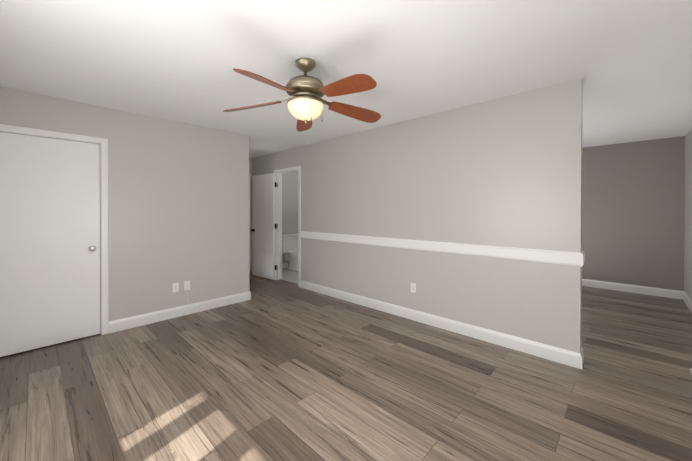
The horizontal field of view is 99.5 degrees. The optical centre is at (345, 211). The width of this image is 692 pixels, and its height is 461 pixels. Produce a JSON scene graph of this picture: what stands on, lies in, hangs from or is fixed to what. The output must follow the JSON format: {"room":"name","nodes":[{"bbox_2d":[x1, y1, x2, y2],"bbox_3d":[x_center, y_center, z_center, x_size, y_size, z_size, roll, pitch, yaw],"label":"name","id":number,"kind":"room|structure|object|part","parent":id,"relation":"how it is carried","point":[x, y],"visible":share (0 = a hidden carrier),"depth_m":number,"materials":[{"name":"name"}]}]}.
{"room":"empty living room","nodes":[
{"label":"empty living room","id":0,"kind":"room"},
{"bbox_2d":[0,86,248,321],"bbox_3d":[-2.445,0.092,3.388,0.120,2.440,2.800,0,0,43],"label":"wall","id":1,"kind":"structure","parent":0,"point":[178,202],"depth_m":3.54,"materials":[{"name":"grey paint"}]},
{"bbox_2d":[0,132,99,356],"bbox_3d":[-2.885,0.291,2.836,0.103,2.024,0.778,0,0,43],"label":"closet door","id":2,"kind":"structure","parent":1,"relation":"in","point":[49,241],"depth_m":2.85,"materials":[{"name":"white wood"}]},
{"bbox_2d":[0,124,108,334],"bbox_3d":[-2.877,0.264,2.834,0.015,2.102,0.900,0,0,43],"label":"trim","id":3,"kind":"structure","parent":1,"relation":"attached to","point":[104,223],"depth_m":3.12,"materials":[{"name":"white wood"}]},
{"bbox_2d":[172,283,178,291],"bbox_3d":[-2.121,0.939,3.643,0.008,0.115,0.070,0,0,43],"label":"duplex electrical outlet","id":4,"kind":"object","parent":1,"relation":"attached to","point":[175,287],"visible":1,"depth_m":3.64,"materials":[{"name":"white plastic"}]},
{"bbox_2d":[109,291,250,332],"bbox_3d":[-1.996,1.248,3.771,0.015,0.125,1.665,0,0,43],"label":"baseboard","id":5,"kind":"structure","parent":1,"relation":"attached to","point":[144,319],"depth_m":3.63,"materials":[{"name":"white wood"}]},
{"bbox_2d":[184,281,189,289],"bbox_3d":[-2.026,0.938,3.737,0.016,0.115,0.070,0,0,43],"label":"outlet","id":6,"kind":"object","parent":1,"relation":"attached to","point":[186,283],"visible":1,"depth_m":3.73,"materials":[{"name":"white plastic"}]},
{"bbox_2d":[249,157,297,262],"bbox_3d":[-1.681,0.075,6.530,0.120,2.440,3.060,0,0,43],"label":"wall","id":7,"kind":"structure","parent":0,"point":[289,203],"depth_m":6.81,"materials":[{"name":"grey paint"}]},
{"bbox_2d":[249,174,251,273],"bbox_3d":[-2.277,0.251,5.801,0.015,2.097,0.874,0,0,43],"label":"door frame","id":8,"kind":"structure","parent":7,"relation":"attached to","point":[250,238],"depth_m":6.09,"materials":[{"name":"white wood"}]},
{"bbox_2d":[282,262,288,268],"bbox_3d":[-1.261,1.231,6.882,0.015,0.125,1.740,0,0,43],"label":"baseboard","id":9,"kind":"structure","parent":7,"relation":"attached to","point":[284,265],"depth_m":6.72,"materials":[{"name":"white"}]},
{"bbox_2d":[0,274,691,460],"bbox_3d":[0.301,1.359,3.945,6.560,0.100,7.370,0,0,43],"label":"floor","id":10,"kind":"structure","parent":0,"point":[278,370],"depth_m":2.16,"materials":[{"name":"brown wood"}]},
{"bbox_2d":[282,268,297,283],"bbox_3d":[-0.630,1.295,6.287,1.750,0.004,1.740,0,0,43],"label":"floor","id":11,"kind":"structure","parent":10,"relation":"on","point":[289,275],"depth_m":5.97,"materials":[{"name":"grey tile"}]},
{"bbox_2d":[282,234,297,270],"bbox_3d":[-1.120,0.900,6.500,0.711,0.782,0.476,0,0,43],"label":"toilet","id":12,"kind":"object","parent":11,"relation":"on","point":[290,246],"visible":0.58,"depth_m":6.50,"materials":[{"name":"white ceramic"}]},
{"bbox_2d":[583,363,691,398],"bbox_3d":[2.354,1.314,2.193,0.930,0.009,0.080,0,0,43],"label":"trim","id":13,"kind":"structure","parent":10,"relation":"on","point":[645,383],"depth_m":2.26,"materials":[{"name":"wood"}]},
{"bbox_2d":[0,0,691,157],"bbox_3d":[0.301,-1.181,3.932,6.560,0.100,7.370,0,0,43],"label":"ceiling","id":14,"kind":"structure","parent":0,"point":[628,63],"depth_m":2.11,"materials":[{"name":"white paint"}]},
{"bbox_2d":[223,57,380,131],"bbox_3d":[-0.271,-0.885,2.163,1.217,0.472,1.264,0,0,43],"label":"fan","id":15,"kind":"object","parent":14,"relation":"hanging from","point":[306,93],"visible":1,"depth_m":2.11,"materials":[{"name":"brown wood"}]},
{"bbox_3d":[-0.679,-0.826,2.249,0.506,0.108,0.366,0,0,43],"label":"blade","id":16,"kind":"part","parent":15,"relation":"part of","materials":[{"name":"brown wood"}]},
{"bbox_3d":[-0.454,-0.824,1.856,0.224,0.108,0.566,0,0,43],"label":"blade","id":17,"kind":"part","parent":15,"relation":"part of","materials":[{"name":"brown wood"}]},
{"bbox_3d":[-0.362,-0.828,2.575,0.481,0.108,0.400,0,0,43],"label":"blade","id":18,"kind":"part","parent":15,"relation":"part of","materials":[{"name":"brown wood"}]},
{"bbox_3d":[-0.303,-0.892,2.200,0.302,0.460,0.302,0,0,43],"label":"motor","id":19,"kind":"part","parent":15,"relation":"part of","materials":[{"name":"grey metal"}]},
{"bbox_3d":[-0.303,-0.749,2.201,0.268,0.113,0.268,0,0,43],"label":"lamp shade","id":20,"kind":"part","parent":15,"relation":"part of","materials":[{"name":"beige glass"}]},
{"bbox_3d":[-0.044,-0.824,1.937,0.577,0.108,0.148,0,0,43],"label":"blade","id":21,"kind":"part","parent":15,"relation":"part of","materials":[{"name":"brown wood"}]},
{"bbox_3d":[0.037,-0.827,2.361,0.262,0.108,0.553,0,0,43],"label":"blade","id":22,"kind":"part","parent":15,"relation":"part of","materials":[{"name":"brown wood"}]},
{"bbox_2d":[253,78,582,352],"bbox_3d":[0.056,0.087,4.356,5.390,2.440,0.120,0,0,43],"label":"wall","id":23,"kind":"structure","parent":0,"point":[506,171],"depth_m":3.14,"materials":[{"name":"grey paint"}]},
{"bbox_2d":[251,173,275,279],"bbox_3d":[-1.629,0.275,5.761,0.702,2.024,0.171,0,0,39],"label":"bathroom door","id":24,"kind":"structure","parent":23,"relation":"in","point":[263,227],"depth_m":5.72,"materials":[{"name":"white wood"}]},
{"bbox_2d":[274,166,300,286],"bbox_3d":[-1.034,0.250,5.384,0.819,2.102,0.150,0,0,43],"label":"door frame","id":25,"kind":"structure","parent":23,"relation":"attached to","point":[298,168],"depth_m":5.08,"materials":[{"name":"white wood"}]},
{"bbox_2d":[411,283,415,292],"bbox_3d":[0.815,0.919,3.555,0.070,0.115,0.008,0,0,43],"label":"outlet","id":26,"kind":"object","parent":23,"relation":"attached to","point":[413,287],"visible":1,"depth_m":3.55,"materials":[{"name":"white plastic"}]},
{"bbox_2d":[301,280,583,368],"bbox_3d":[0.611,1.248,3.759,3.783,0.125,0.035,0,0,43],"label":"baseboard","id":27,"kind":"structure","parent":23,"relation":"attached to","point":[559,355],"depth_m":3.11,"materials":[{"name":"white wood"}]},
{"bbox_2d":[301,231,584,266],"bbox_3d":[0.653,0.392,3.794,3.788,0.116,0.160,0,0,43],"label":"trim","id":28,"kind":"structure","parent":23,"relation":"attached to","point":[554,257],"depth_m":3.10,"materials":[{"name":"white wood"}]},
{"bbox_2d":[582,136,684,290],"bbox_3d":[2.789,0.075,6.575,6.560,2.440,0.120,0,0,43],"label":"wall","id":29,"kind":"structure","parent":0,"point":[633,213],"depth_m":4.72,"materials":[{"name":"grey paint"}]},
{"bbox_2d":[582,279,680,298],"bbox_3d":[3.411,1.236,5.900,4.420,0.125,0.015,0,0,43],"label":"baseboard","id":30,"kind":"structure","parent":29,"relation":"attached to","point":[676,294],"depth_m":4.73,"materials":[{"name":"white wood"}]},
{"bbox_2d":[684,128,691,300],"bbox_3d":[2.643,0.101,1.728,0.120,2.440,7.370,0,0,43],"label":"wall","id":31,"kind":"structure","parent":0,"point":[688,227],"depth_m":4.11,"materials":[{"name":"grey paint"}]},
{"bbox_2d":[681,291,691,312],"bbox_3d":[2.594,1.258,1.781,0.015,0.125,7.130,0,0,43],"label":"baseboard","id":32,"kind":"structure","parent":31,"relation":"attached to","point":[684,297],"depth_m":4.11,"materials":[{"name":"white wood"}]}
]}

